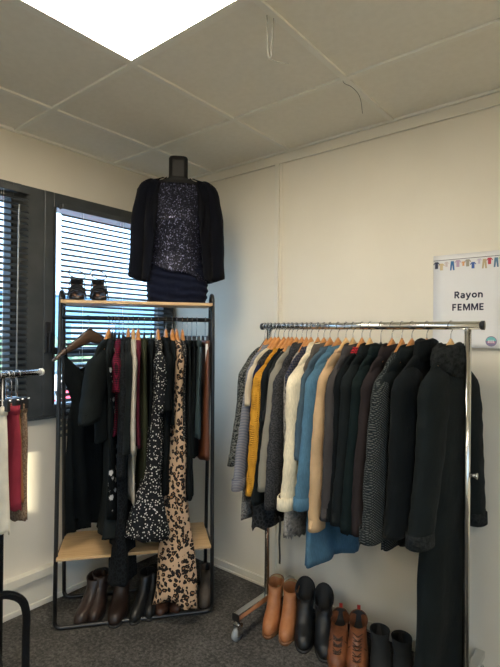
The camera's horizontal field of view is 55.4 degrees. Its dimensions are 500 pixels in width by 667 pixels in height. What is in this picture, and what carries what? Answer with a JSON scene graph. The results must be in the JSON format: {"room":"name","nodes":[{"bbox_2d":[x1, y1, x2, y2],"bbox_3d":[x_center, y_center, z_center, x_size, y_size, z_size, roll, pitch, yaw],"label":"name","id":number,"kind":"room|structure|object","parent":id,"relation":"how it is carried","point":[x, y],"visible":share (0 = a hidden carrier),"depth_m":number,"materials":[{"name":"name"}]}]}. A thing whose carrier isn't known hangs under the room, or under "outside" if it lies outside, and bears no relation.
{"room":"second-hand shop","nodes":[
{"label":"second-hand shop","id":0,"kind":"room"},
{"bbox_2d":[0,128,152,580],"bbox_3d":[-2.021,0.194,1.654,0.200,2.519,4.750,0,0,39],"label":"wall","id":1,"kind":"structure","parent":0,"point":[24,160],"depth_m":2.60,"materials":[{"name":"paint"}]},
{"bbox_2d":[0,179,21,396],"bbox_3d":[-1.536,-0.170,2.157,0.116,1.230,0.938,0,0,39],"label":"window","id":2,"kind":"structure","parent":1,"relation":"in","point":[1,180],"depth_m":2.46,"materials":[{"name":"glass"}]},
{"bbox_2d":[0,182,29,396],"bbox_3d":[-1.435,-0.088,2.118,0.054,1.328,0.904,0,0,39],"label":"window blind","id":3,"kind":"object","parent":2,"relation":"attached to","point":[3,186],"visible":0.72,"depth_m":2.41,"materials":[{"name":"metal"}]},
{"bbox_2d":[19,184,44,417],"bbox_3d":[-1.204,-0.165,2.574,0.106,1.230,0.126,0,0,39],"label":"trim","id":4,"kind":"structure","parent":1,"relation":"attached to","point":[35,275],"depth_m":2.55,"materials":[{"name":"metal"}]},
{"bbox_2d":[3,553,157,622],"bbox_3d":[-1.989,1.353,1.508,0.045,0.200,4.586,0,0,39],"label":"baseboard","id":5,"kind":"structure","parent":1,"relation":"attached to","point":[36,585],"depth_m":2.58,"materials":[{"name":"paint"}]},
{"bbox_2d":[42,190,173,415],"bbox_3d":[-0.850,-0.160,2.970,0.156,1.230,0.935,0,0,39],"label":"window","id":6,"kind":"structure","parent":1,"relation":"in","point":[52,200],"depth_m":2.62,"materials":[{"name":"metal"}]},
{"bbox_2d":[59,204,170,436],"bbox_3d":[-0.792,-0.069,2.925,0.036,1.278,0.800,0,0,39],"label":"window blind","id":7,"kind":"object","parent":6,"relation":"attached to","point":[65,207],"visible":0.32,"depth_m":2.79,"materials":[{"name":"metal"}]},
{"bbox_2d":[2,554,414,666],"bbox_3d":[-0.295,1.514,0.141,4.800,0.100,5.000,0,0,39],"label":"floor","id":8,"kind":"structure","parent":0,"point":[199,640],"depth_m":2.28,"materials":[{"name":"carpet"}]},
{"bbox_2d":[0,368,44,666],"bbox_3d":[-1.044,0.801,1.524,0.440,1.322,0.965,0,0,22],"label":"rack","id":9,"kind":"object","parent":8,"relation":"on","point":[15,596],"visible":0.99,"depth_m":1.85,"materials":[{"name":"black metal"}]},
{"bbox_2d":[0,406,9,534],"bbox_3d":[-0.942,0.509,1.783,0.108,0.477,0.046,0,0,22],"label":"trousers","id":10,"kind":"object","parent":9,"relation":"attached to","point":[4,476],"visible":0.96,"depth_m":1.76,"materials":[{"name":"fabric"}]},
{"bbox_2d":[7,404,21,511],"bbox_3d":[-0.931,0.468,1.810,0.165,0.394,0.049,0,0,22],"label":"trousers","id":11,"kind":"object","parent":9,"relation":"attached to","point":[13,420],"visible":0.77,"depth_m":1.78,"materials":[{"name":"fabric"}]},
{"bbox_2d":[5,370,29,408],"bbox_3d":[-0.908,0.216,1.862,0.130,0.148,0.014,0,0,22],"label":"hanger","id":12,"kind":"object","parent":9,"relation":"hanging from","point":[26,399],"visible":0.72,"depth_m":1.84,"materials":[{"name":"silver metal"}]},
{"bbox_2d":[10,403,27,521],"bbox_3d":[-0.910,0.498,1.861,0.120,0.455,0.047,0,0,22],"label":"skirt","id":13,"kind":"object","parent":12,"relation":"hanging from","point":[19,515],"visible":0.39,"depth_m":1.83,"materials":[{"name":"fabric"}]},
{"bbox_2d":[73,569,106,623],"bbox_3d":[-0.840,1.385,2.506,0.103,0.167,0.276,0,0,11],"label":"boot","id":14,"kind":"object","parent":8,"relation":"on","point":[81,615],"visible":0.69,"depth_m":2.46,"materials":[{"name":"brown leather"}]},
{"bbox_2d":[88,567,108,621],"bbox_3d":[-0.803,1.380,2.514,0.094,0.177,0.250,1,0,-3],"label":"boot","id":15,"kind":"object","parent":8,"relation":"on","point":[97,612],"visible":0.8,"depth_m":2.50,"materials":[{"name":"brown leather"}]},
{"bbox_2d":[107,578,131,628],"bbox_3d":[-0.683,1.339,2.516,0.106,0.262,0.293,1,0,-1],"label":"boot","id":16,"kind":"object","parent":8,"relation":"on","point":[118,610],"visible":0.48,"depth_m":2.45,"materials":[{"name":"brown leather"}]},
{"bbox_2d":[52,289,214,629],"bbox_3d":[-0.607,0.622,2.579,0.801,1.694,0.325,1,0,-13],"label":"rack","id":17,"kind":"object","parent":8,"relation":"on","point":[80,545],"visible":0.85,"depth_m":2.51,"materials":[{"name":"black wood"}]},
{"bbox_2d":[52,315,104,361],"bbox_3d":[-0.834,0.022,2.512,0.027,0.238,0.429,0,0,41],"label":"wooden hanger","id":18,"kind":"object","parent":17,"relation":"hanging from","point":[89,335],"visible":0.8,"depth_m":2.47,"materials":[{"name":"brown wood"}]},
{"bbox_2d":[64,347,102,534],"bbox_3d":[-0.814,0.531,2.541,0.137,0.980,0.381,0,0,43],"label":"dress","id":19,"kind":"object","parent":18,"relation":"hanging from","point":[84,458],"visible":0.38,"depth_m":2.44,"materials":[{"name":"fabric"}]},
{"bbox_2d":[104,316,110,348],"bbox_3d":[-0.745,-0.001,2.521,0.027,0.189,0.250,1,0,1],"label":"wooden hanger","id":20,"kind":"object","parent":17,"relation":"hanging from","point":[108,333],"visible":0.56,"depth_m":2.50,"materials":[{"name":"orange wood"}]},
{"bbox_2d":[78,338,109,443],"bbox_3d":[-0.750,0.284,2.514,0.095,0.532,0.718,1,0,1],"label":"short sleeve top","id":21,"kind":"object","parent":20,"relation":"hanging from","point":[92,406],"visible":0.48,"depth_m":2.26,"materials":[{"name":"fabric"}]},
{"bbox_2d":[110,315,113,338],"bbox_3d":[-0.727,-0.002,2.525,0.016,0.186,0.250,1,0,-9],"label":"hanger","id":22,"kind":"object","parent":17,"relation":"hanging from","point":[112,334],"visible":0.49,"depth_m":2.52,"materials":[{"name":"silver metal"}]},
{"bbox_2d":[96,339,115,539],"bbox_3d":[-0.728,0.525,2.523,0.154,0.995,0.379,1,0,-9],"label":"dress","id":23,"kind":"object","parent":22,"relation":"hanging from","point":[106,528],"visible":0.4,"depth_m":2.40,"materials":[{"name":"fabric"}]},
{"bbox_2d":[107,339,136,586],"bbox_3d":[-0.671,0.633,2.539,0.157,1.228,0.473,1,0,-15],"label":"dress","id":24,"kind":"object","parent":17,"relation":"hanging from","point":[122,567],"visible":0.71,"depth_m":2.35,"materials":[{"name":"fabric"}]},
{"bbox_2d":[126,316,129,336],"bbox_3d":[-0.648,0.000,2.543,0.027,0.189,0.250,1,0,-15],"label":"wooden hanger","id":25,"kind":"object","parent":17,"relation":"hanging from","point":[128,330],"visible":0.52,"depth_m":2.52,"materials":[{"name":"orange wood"}]},
{"bbox_2d":[122,335,132,461],"bbox_3d":[-0.651,0.326,2.542,0.068,0.639,0.483,1,0,-13],"label":"blouse","id":26,"kind":"object","parent":25,"relation":"hanging from","point":[128,358],"visible":0.66,"depth_m":2.32,"materials":[{"name":"fabric"}]},
{"bbox_2d":[131,316,135,338],"bbox_3d":[-0.623,0.000,2.549,0.027,0.189,0.250,1,0,-16],"label":"wooden hanger","id":27,"kind":"object","parent":17,"relation":"hanging from","point":[133,330],"visible":0.44,"depth_m":2.53,"materials":[{"name":"orange wood"}]},
{"bbox_2d":[127,339,136,505],"bbox_3d":[-0.629,0.439,2.543,0.045,0.840,0.478,1,0,-16],"label":"cardigan","id":28,"kind":"object","parent":27,"relation":"hanging from","point":[131,457],"visible":0.7,"depth_m":2.35,"materials":[{"name":"beige fabric"}]},
{"bbox_2d":[56,522,210,561],"bbox_3d":[-0.614,1.117,2.577,0.765,0.015,0.325,1,0,-13],"label":"shelf","id":29,"kind":"object","parent":17,"relation":"attached to","point":[80,545],"depth_m":2.50,"materials":[{"name":"brown wood"}]},
{"bbox_2d":[61,300,212,308],"bbox_3d":[-0.592,-0.156,2.551,0.754,0.016,0.250,1,0,-13],"label":"shelf","id":30,"kind":"object","parent":17,"relation":"attached to","point":[209,305],"depth_m":2.47,"materials":[{"name":"brown wood"}]},
{"bbox_2d":[136,316,140,339],"bbox_3d":[-0.597,0.000,2.554,0.027,0.189,0.250,1,0,-15],"label":"wooden hanger","id":31,"kind":"object","parent":17,"relation":"hanging from","point":[138,330],"visible":0.59,"depth_m":2.53,"materials":[{"name":"orange wood"}]},
{"bbox_2d":[136,340,140,448],"bbox_3d":[-0.604,0.309,2.552,0.046,0.559,0.384,1,0,-15],"label":"burgundy top","id":32,"kind":"object","parent":31,"relation":"hanging from","point":[138,342],"visible":0.62,"depth_m":2.40,"materials":[{"name":"fabric"}]},
{"bbox_2d":[155,317,160,339],"bbox_3d":[-0.495,0.001,2.577,0.028,0.189,0.250,1,0,-15],"label":"wooden hanger","id":33,"kind":"object","parent":17,"relation":"hanging from","point":[157,331],"visible":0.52,"depth_m":2.55,"materials":[{"name":"orange wood"}]},
{"bbox_2d":[125,338,169,542],"bbox_3d":[-0.521,0.523,2.554,0.294,1.001,0.474,1,0,-15],"label":"dress","id":34,"kind":"object","parent":33,"relation":"hanging from","point":[147,521],"visible":0.78,"depth_m":2.37,"materials":[{"name":"fabric"}]},
{"bbox_2d":[128,155,224,302],"bbox_3d":[-0.395,-0.560,2.602,0.522,0.797,0.246,1,0,-9],"label":"mannequin","id":35,"kind":"object","parent":17,"relation":"on","point":[177,227],"visible":1,"depth_m":2.52},
{"bbox_2d":[174,322,179,339],"bbox_3d":[-0.399,0.002,2.599,0.027,0.189,0.250,1,0,-16],"label":"wooden hanger","id":36,"kind":"object","parent":17,"relation":"hanging from","point":[176,335],"visible":0.48,"depth_m":2.57,"materials":[{"name":"orange wood"}]},
{"bbox_2d":[152,339,196,609],"bbox_3d":[-0.364,0.708,2.570,0.227,1.352,0.427,1,0,2],"label":"dress","id":37,"kind":"object","parent":36,"relation":"hanging from","point":[176,583],"visible":0.75,"depth_m":2.41,"materials":[{"name":"fabric"}]},
{"bbox_2d":[185,340,193,500],"bbox_3d":[-0.351,0.449,2.607,0.077,0.824,0.344,1,0,-17],"label":"trousers","id":38,"kind":"object","parent":17,"relation":"hanging from","point":[189,486],"visible":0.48,"depth_m":2.45,"materials":[{"name":"fabric"}]},
{"bbox_2d":[195,317,199,340],"bbox_3d":[-0.294,-0.017,2.622,0.014,0.148,0.240,1,0,-13],"label":"hanger","id":39,"kind":"object","parent":17,"relation":"hanging from","point":[198,337],"visible":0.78,"depth_m":2.62,"materials":[{"name":"silver metal"}]},
{"bbox_2d":[195,340,201,438],"bbox_3d":[-0.293,0.296,2.621,0.077,0.517,0.341,1,0,-7],"label":"skirt","id":40,"kind":"object","parent":39,"relation":"hanging from","point":[198,408],"visible":0.43,"depth_m":2.46,"materials":[{"name":"fabric"}]},
{"bbox_2d":[201,317,208,340],"bbox_3d":[-0.248,-0.017,2.633,0.014,0.148,0.240,1,0,-13],"label":"hanger","id":41,"kind":"object","parent":17,"relation":"hanging from","point":[207,337],"visible":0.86,"depth_m":2.62,"materials":[{"name":"silver metal"}]},
{"bbox_2d":[197,340,209,460],"bbox_3d":[-0.254,0.355,2.632,0.069,0.635,0.298,1,0,-5],"label":"trousers","id":42,"kind":"object","parent":41,"relation":"hanging from","point":[204,441],"visible":0.83,"depth_m":2.50,"materials":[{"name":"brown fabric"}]},
{"bbox_3d":[-0.531,0.000,2.569,0.016,0.187,0.250,1,0,-13],"label":"hanger","id":43,"kind":"object","parent":17,"relation":"hanging from","visible":0},
{"bbox_2d":[147,339,154,437],"bbox_3d":[-0.535,0.280,2.567,0.047,0.500,0.363,1,0,-16],"label":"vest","id":44,"kind":"object","parent":43,"relation":"hanging from","point":[151,343],"visible":0.75,"depth_m":2.42,"materials":[{"name":"fabric"}]},
{"label":"hanger","id":45,"kind":"object","parent":17,"relation":"hanging from","visible":0},
{"bbox_2d":[135,337,147,491],"bbox_3d":[-0.579,0.450,2.557,0.082,0.860,0.374,1,0,-13],"label":"dress","id":46,"kind":"object","parent":45,"relation":"hanging from","point":[141,455],"visible":0.8,"depth_m":2.41,"materials":[{"name":"fabric"}]},
{"bbox_2d":[129,566,155,625],"bbox_3d":[-0.571,1.380,2.522,0.084,0.182,0.258,0,0,11],"label":"boot","id":47,"kind":"object","parent":8,"relation":"on","point":[137,609],"visible":0.76,"depth_m":2.50,"materials":[{"name":"black leather"}]},
{"bbox_2d":[198,562,209,608],"bbox_3d":[-0.245,1.398,2.643,0.080,0.152,0.237,1,0,-1],"label":"boot","id":48,"kind":"object","parent":8,"relation":"on","point":[204,587],"visible":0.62,"depth_m":2.61,"materials":[{"name":"brown leather"}]},
{"bbox_2d":[262,574,283,639],"bbox_3d":[0.116,1.375,2.415,0.085,0.203,0.242,0,0,17],"label":"boot","id":49,"kind":"object","parent":8,"relation":"on","point":[271,620],"visible":0.93,"depth_m":2.40,"materials":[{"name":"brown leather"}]},
{"bbox_2d":[279,578,299,645],"bbox_3d":[0.192,1.377,2.368,0.086,0.200,0.242,0,0,15],"label":"boot","id":50,"kind":"object","parent":8,"relation":"on","point":[289,608],"visible":0.88,"depth_m":2.35,"materials":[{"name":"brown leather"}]},
{"bbox_2d":[294,576,314,653],"bbox_3d":[0.266,1.362,2.328,0.101,0.232,0.268,1,0,9],"label":"boot","id":51,"kind":"object","parent":8,"relation":"on","point":[304,626],"visible":1,"depth_m":2.31,"materials":[{"name":"black leather"}]},
{"bbox_2d":[314,582,333,663],"bbox_3d":[0.352,1.363,2.267,0.099,0.230,0.268,1,0,7],"label":"boot","id":52,"kind":"object","parent":8,"relation":"on","point":[323,593],"visible":0.87,"depth_m":2.26,"materials":[{"name":"black leather"}]},
{"bbox_2d":[327,603,348,666],"bbox_3d":[0.408,1.397,2.196,0.099,0.162,0.278,0,0,15],"label":"boot","id":53,"kind":"object","parent":8,"relation":"on","point":[338,637],"visible":0.99,"depth_m":2.17,"materials":[{"name":"leather"}]},
{"bbox_2d":[346,605,368,666],"bbox_3d":[0.484,1.388,2.147,0.099,0.182,0.278,0,0,15],"label":"boot","id":54,"kind":"object","parent":8,"relation":"on","point":[357,647],"visible":1,"depth_m":2.13,"materials":[{"name":"leather"}]},
{"bbox_2d":[231,321,485,666],"bbox_3d":[0.464,0.713,2.153,1.079,1.531,0.502,0,0,39],"label":"rack","id":55,"kind":"object","parent":8,"relation":"on","point":[478,656],"visible":0.8,"depth_m":1.88,"materials":[{"name":"silver metal"}]},
{"bbox_2d":[265,323,272,344],"bbox_3d":[0.110,0.035,2.470,0.027,0.184,0.216,0,0,37],"label":"wooden hanger","id":56,"kind":"object","parent":55,"relation":"hanging from","point":[270,338],"visible":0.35,"depth_m":2.46,"materials":[{"name":"brown wood"}]},
{"bbox_2d":[231,344,268,491],"bbox_3d":[0.102,0.410,2.469,0.067,0.725,0.597,0,0,37],"label":"striped shirt","id":57,"kind":"object","parent":56,"relation":"hanging from","point":[238,483],"visible":0.17,"depth_m":2.27,"materials":[{"name":"fabric"}]},
{"bbox_2d":[269,322,280,349],"bbox_3d":[0.147,0.035,2.439,0.027,0.184,0.216,0,0,40],"label":"wooden hanger","id":58,"kind":"object","parent":55,"relation":"hanging from","point":[277,341],"visible":0.43,"depth_m":2.42,"materials":[{"name":"brown wood"}]},
{"bbox_2d":[249,350,283,531],"bbox_3d":[0.141,0.520,2.446,0.134,0.893,0.467,0,0,40],"label":"navy top","id":59,"kind":"object","parent":58,"relation":"hanging from","point":[263,519],"visible":0.18,"depth_m":2.31,"materials":[{"name":"fabric"}]},
{"bbox_2d":[276,322,285,351],"bbox_3d":[0.173,0.035,2.418,0.027,0.184,0.216,0,0,41],"label":"wooden hanger","id":60,"kind":"object","parent":55,"relation":"hanging from","point":[283,339],"visible":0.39,"depth_m":2.40,"materials":[{"name":"brown wood"}]},
{"bbox_2d":[245,348,278,496],"bbox_3d":[0.169,0.410,2.420,0.092,0.694,0.557,0,0,41],"label":"cardigan","id":61,"kind":"object","parent":60,"relation":"hanging from","point":[256,391],"visible":0.17,"depth_m":2.23,"materials":[{"name":"fabric"}]},
{"bbox_2d":[280,322,289,348],"bbox_3d":[0.195,0.036,2.400,0.027,0.184,0.216,0,0,40],"label":"wooden hanger","id":62,"kind":"object","parent":55,"relation":"hanging from","point":[288,338],"visible":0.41,"depth_m":2.38,"materials":[{"name":"brown wood"}]},
{"bbox_2d":[251,348,283,505],"bbox_3d":[0.189,0.430,2.397,0.072,0.731,0.535,0,0,40],"label":"sweater","id":63,"kind":"object","parent":62,"relation":"hanging from","point":[257,498],"visible":0.15,"depth_m":2.22,"materials":[{"name":"fabric"}]},
{"bbox_2d":[291,322,298,344],"bbox_3d":[0.233,0.036,2.370,0.027,0.184,0.216,0,0,40],"label":"wooden hanger","id":64,"kind":"object","parent":55,"relation":"hanging from","point":[296,339],"visible":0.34,"depth_m":2.36,"materials":[{"name":"brown wood"}]},
{"bbox_2d":[257,345,290,491],"bbox_3d":[0.227,0.401,2.369,0.062,0.697,0.578,0,0,40],"label":"shirt","id":65,"kind":"object","parent":64,"relation":"hanging from","point":[265,436],"visible":0.16,"depth_m":2.18,"materials":[{"name":"fabric"}]},
{"bbox_2d":[298,322,307,351],"bbox_3d":[0.278,0.036,2.333,0.027,0.184,0.216,0,0,34],"label":"wooden hanger","id":66,"kind":"object","parent":55,"relation":"hanging from","point":[306,338],"visible":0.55,"depth_m":2.32,"materials":[{"name":"brown wood"}]},
{"bbox_2d":[283,352,306,539],"bbox_3d":[0.272,0.512,2.337,0.082,0.874,0.416,0,0,30],"label":"cardigan","id":67,"kind":"object","parent":66,"relation":"hanging from","point":[294,522],"visible":0.12,"depth_m":2.19,"materials":[{"name":"fabric"}]},
{"bbox_2d":[314,322,320,342],"bbox_3d":[0.328,0.036,2.292,0.027,0.184,0.216,0,0,38],"label":"wooden hanger","id":68,"kind":"object","parent":55,"relation":"hanging from","point":[317,338],"visible":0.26,"depth_m":2.29,"materials":[{"name":"brown wood"}]},
{"bbox_2d":[277,341,319,511],"bbox_3d":[0.321,0.404,2.289,0.097,0.732,0.617,0,0,38],"label":"cardigan","id":69,"kind":"object","parent":68,"relation":"hanging from","point":[290,466],"visible":0.2,"depth_m":2.08,"materials":[{"name":"fabric"}]},
{"bbox_2d":[324,322,333,345],"bbox_3d":[0.379,0.037,2.250,0.027,0.184,0.216,0,0,44],"label":"wooden hanger","id":70,"kind":"object","parent":55,"relation":"hanging from","point":[329,341],"visible":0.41,"depth_m":2.24,"materials":[{"name":"brown wood"}]},
{"bbox_2d":[294,344,332,460],"bbox_3d":[0.375,0.402,2.252,0.060,0.705,0.519,0,0,43],"label":"denim shirt","id":71,"kind":"object","parent":70,"relation":"hanging from","point":[298,425],"visible":0.22,"depth_m":2.09,"materials":[{"name":"fabric"}]},
{"bbox_2d":[327,322,341,359],"bbox_3d":[0.412,0.037,2.224,0.216,0.184,0.027,1,0,-43],"label":"wooden hanger","id":72,"kind":"object","parent":55,"relation":"hanging from","point":[337,341],"visible":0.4,"depth_m":2.21,"materials":[{"name":"brown wood"}]},
{"bbox_2d":[293,345,359,568],"bbox_3d":[0.402,0.533,2.224,0.579,0.966,0.133,1,0,-38],"label":"dress","id":73,"kind":"object","parent":72,"relation":"hanging from","point":[321,547],"visible":0.26,"depth_m":2.07,"materials":[{"name":"fabric"}]},
{"bbox_2d":[338,322,349,349],"bbox_3d":[0.444,0.037,2.198,0.216,0.184,0.027,1,0,-44],"label":"wooden hanger","id":74,"kind":"object","parent":55,"relation":"hanging from","point":[345,340],"visible":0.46,"depth_m":2.19,"materials":[{"name":"brown wood"}]},
{"bbox_2d":[308,348,341,532],"bbox_3d":[0.443,0.453,2.202,0.531,0.781,0.072,1,0,-44],"label":"jacket","id":75,"kind":"object","parent":74,"relation":"hanging from","point":[315,525],"visible":0.19,"depth_m":2.03,"materials":[{"name":"fabric"}]},
{"bbox_2d":[349,322,355,344],"bbox_3d":[0.472,0.037,2.176,0.027,0.184,0.216,0,0,38],"label":"wooden hanger","id":76,"kind":"object","parent":55,"relation":"hanging from","point":[352,341],"visible":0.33,"depth_m":2.16,"materials":[{"name":"brown wood"}]},
{"bbox_2d":[319,343,357,521],"bbox_3d":[0.471,0.428,2.177,0.077,0.773,0.541,0,0,38],"label":"jacket","id":77,"kind":"object","parent":76,"relation":"hanging from","point":[346,350],"visible":0.23,"depth_m":1.99,"materials":[{"name":"fabric"}]},
{"bbox_2d":[366,321,372,344],"bbox_3d":[0.536,0.038,2.123,0.027,0.184,0.216,0,0,42],"label":"wooden hanger","id":78,"kind":"object","parent":55,"relation":"hanging from","point":[369,341],"visible":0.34,"depth_m":2.11,"materials":[{"name":"brown wood"}]},
{"bbox_2d":[330,342,372,535],"bbox_3d":[0.526,0.448,2.118,0.075,0.817,0.561,0,0,42],"label":"blazer","id":79,"kind":"object","parent":78,"relation":"hanging from","point":[346,382],"visible":0.22,"depth_m":1.95,"materials":[{"name":"fabric"}]},
{"bbox_2d":[387,321,395,345],"bbox_3d":[0.615,0.038,2.059,0.216,0.184,0.027,1,0,-43],"label":"wooden hanger","id":80,"kind":"object","parent":55,"relation":"hanging from","point":[391,342],"visible":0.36,"depth_m":2.05,"materials":[{"name":"brown wood"}]},
{"bbox_2d":[351,343,397,536],"bbox_3d":[0.608,0.448,2.063,0.559,0.811,0.083,1,0,-43],"label":"coat","id":81,"kind":"object","parent":80,"relation":"hanging from","point":[385,351],"visible":0.17,"depth_m":1.90,"materials":[{"name":"fabric"}]},
{"bbox_2d":[394,321,404,351],"bbox_3d":[0.649,0.038,2.031,0.027,0.184,0.216,0,0,43],"label":"wooden hanger","id":82,"kind":"object","parent":55,"relation":"hanging from","point":[401,342],"visible":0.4,"depth_m":2.02,"materials":[{"name":"brown wood"}]},
{"bbox_2d":[359,351,397,550],"bbox_3d":[0.647,0.472,2.035,0.098,0.811,0.646,0,0,43],"label":"jacket","id":83,"kind":"object","parent":82,"relation":"hanging from","point":[377,457],"visible":0.3,"depth_m":1.84,"materials":[{"name":"fabric"}]},
{"bbox_2d":[406,321,414,345],"bbox_3d":[0.682,0.039,2.004,0.216,0.184,0.027,1,0,-36],"label":"wooden hanger","id":84,"kind":"object","parent":55,"relation":"hanging from","point":[411,342],"visible":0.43,"depth_m":2.00,"materials":[{"name":"brown wood"}]},
{"bbox_2d":[379,344,413,423],"bbox_3d":[0.682,0.409,2.007,0.530,0.732,0.068,1,0,-37],"label":"jacket","id":85,"kind":"object","parent":84,"relation":"hanging from","point":[404,353],"visible":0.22,"depth_m":1.93,"materials":[{"name":"fabric"}]},
{"bbox_2d":[446,320,454,344],"bbox_3d":[0.805,0.039,1.905,0.216,0.184,0.027,1,0,-37],"label":"wooden hanger","id":86,"kind":"object","parent":55,"relation":"hanging from","point":[450,342],"visible":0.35,"depth_m":1.90,"materials":[{"name":"brown wood"}]},
{"bbox_2d":[405,342,487,666],"bbox_3d":[0.784,0.716,1.910,0.508,1.368,0.141,1,0,-33],"label":"coat","id":87,"kind":"object","parent":86,"relation":"hanging from","point":[435,520],"visible":0.82,"depth_m":1.83,"materials":[{"name":"fabric"}]},
{"label":"hanger","id":88,"kind":"object","parent":55,"relation":"hanging from","visible":0},
{"bbox_2d":[227,347,259,466],"bbox_3d":[0.075,0.380,2.489,0.070,0.620,0.590,0,0,35],"label":"jacket","id":89,"kind":"object","parent":88,"relation":"hanging from","point":[242,374],"visible":0.2,"depth_m":2.29,"materials":[{"name":"fabric"}]},
{"label":"wooden hanger","id":90,"kind":"object","parent":55,"relation":"hanging from","visible":0},
{"bbox_2d":[264,342,302,510],"bbox_3d":[0.254,0.434,2.351,0.075,0.792,0.566,0,0,41],"label":"jacket","id":91,"kind":"object","parent":90,"relation":"hanging from","point":[274,462],"visible":0.24,"depth_m":2.17,"materials":[{"name":"fabric"}]},
{"label":"hanger","id":92,"kind":"object","parent":55,"relation":"hanging from","visible":0},
{"bbox_2d":[340,343,385,543],"bbox_3d":[0.567,0.458,2.088,0.077,0.834,0.562,0,0,45],"label":"coat","id":93,"kind":"object","parent":92,"relation":"hanging from","point":[346,513],"visible":0.26,"depth_m":1.92,"materials":[{"name":"fabric"}]},
{"bbox_2d":[370,623,391,666],"bbox_3d":[0.571,1.409,2.079,0.095,0.142,0.268,0,0,11],"label":"boot","id":94,"kind":"object","parent":8,"relation":"on","point":[380,656],"visible":1,"depth_m":2.08,"materials":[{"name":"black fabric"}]},
{"bbox_2d":[391,630,413,666],"bbox_3d":[0.656,1.412,2.036,0.095,0.137,0.268,0,0,11],"label":"boot","id":95,"kind":"object","parent":8,"relation":"on","point":[401,640],"visible":1,"depth_m":2.05,"materials":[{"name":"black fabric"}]},
{"bbox_2d":[0,0,499,178],"bbox_3d":[-0.271,-1.105,0.151,4.800,0.100,5.000,0,0,39],"label":"ceiling","id":96,"kind":"structure","parent":0,"point":[226,64],"depth_m":1.94,"materials":[{"name":"tile"}]},
{"bbox_2d":[17,0,240,62],"bbox_3d":[-0.413,-1.045,1.429,0.576,0.006,0.576,0,0,39],"label":"recessed light","id":97,"kind":"object","parent":96,"relation":"in","point":[131,30],"visible":1,"depth_m":1.58,"materials":[{"name":"white plastic"}]},
{"bbox_2d":[0,0,499,179],"bbox_3d":[-0.271,-1.050,0.151,4.400,0.014,4.600,0,0,39],"label":"grid","id":98,"kind":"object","parent":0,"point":[261,4],"depth_m":2.05,"materials":[{"name":"white metal"}]},
{"bbox_2d":[174,106,499,666],"bbox_3d":[1.214,0.226,1.990,4.400,2.519,0.150,0,0,39],"label":"wall","id":99,"kind":"structure","parent":0,"point":[364,224],"depth_m":2.42,"materials":[{"name":"paint"}]},
{"bbox_2d":[195,549,415,651],"bbox_3d":[1.149,1.460,1.919,4.400,0.050,0.020,0,0,39],"label":"baseboard","id":100,"kind":"structure","parent":99,"relation":"attached to","point":[250,576],"depth_m":2.88,"materials":[{"name":"paint"}]},
{"bbox_2d":[193,92,499,574],"bbox_3d":[1.160,0.206,1.924,4.400,2.457,0.020,0,0,39],"label":"trim","id":101,"kind":"structure","parent":99,"relation":"attached to","point":[493,100],"depth_m":2.68,"materials":[{"name":"paint"}]},
{"bbox_2d":[432,250,499,348],"bbox_3d":[0.953,-0.146,2.092,0.297,0.418,0.016,0,0,39],"label":"wall sign","id":102,"kind":"object","parent":99,"relation":"attached to","point":[466,286],"visible":0.97,"depth_m":2.09,"materials":[{"name":"paper"}]},
{"bbox_2d":[326,347,358,526],"bbox_3d":[0.499,0.442,2.146,0.071,0.782,0.523,0,0,43],"label":"jacket","id":103,"kind":"object","parent":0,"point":[337,382],"visible":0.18,"depth_m":1.98,"materials":[{"name":"fabric"}]},
{"bbox_3d":[-0.455,0.002,2.586,0.027,0.189,0.250,1,0,-15],"label":"wooden hanger","id":104,"kind":"object","parent":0,"visible":0},
{"bbox_2d":[161,335,173,495],"bbox_3d":[-0.455,0.420,2.589,0.083,0.823,0.434,1,0,-15],"label":"blouse","id":105,"kind":"object","parent":104,"relation":"hanging from","point":[165,340],"visible":0.65,"depth_m":2.42,"materials":[{"name":"fabric"}]},
{"label":"outside","id":106,"kind":"structure","parent":0,"visible":0},
{"bbox_3d":[-34.273,2.513,17.793,69.400,0.200,100.000,0,0,39],"label":"ground","id":107,"kind":"structure","parent":106,"visible":0},
{"bbox_2d":[0,286,153,336],"bbox_3d":[-26.449,-0.427,26.932,6.400,5.900,56.400,0,0,39],"label":"warehouse","id":108,"kind":"structure","parent":107,"relation":"on","point":[57,292],"depth_m":39.55,"materials":[{"name":"blue"}]},
{"label":"hanger","id":109,"kind":"object","parent":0,"visible":0},
{"bbox_2d":[190,340,198,458],"bbox_3d":[-0.318,0.346,2.616,0.070,0.618,0.345,1,0,-16],"label":"skirt","id":110,"kind":"object","parent":109,"relation":"hanging from","point":[194,441],"visible":0.47,"depth_m":2.46,"materials":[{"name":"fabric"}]},
{"label":"wooden hanger","id":111,"kind":"object","parent":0,"visible":0},
{"bbox_2d":[382,338,438,546],"bbox_3d":[0.727,0.427,1.963,0.550,0.818,0.102,1,0,-40],"label":"coat","id":112,"kind":"object","parent":111,"relation":"hanging from","point":[404,391],"visible":0.41,"depth_m":1.81,"materials":[{"name":"fabric"}]},
{"bbox_3d":[-0.694,-0.002,2.533,0.016,0.187,0.250,1,0,-13],"label":"hanger","id":113,"kind":"object","parent":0,"visible":0},
{"bbox_2d":[112,339,120,436],"bbox_3d":[-0.698,0.276,2.532,0.058,0.496,0.486,1,0,-13],"label":"blouse","id":114,"kind":"object","parent":113,"relation":"hanging from","point":[116,358],"visible":0.6,"depth_m":2.32,"materials":[{"name":"fabric"}]},
{"label":"hanger","id":115,"kind":"object","parent":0,"visible":0},
{"bbox_2d":[106,338,117,519],"bbox_3d":[-0.722,0.473,2.525,0.066,0.910,0.363,1,0,-12],"label":"dress","id":116,"kind":"object","parent":115,"relation":"hanging from","point":[112,481],"visible":0.47,"depth_m":2.38,"materials":[{"name":"fabric"}]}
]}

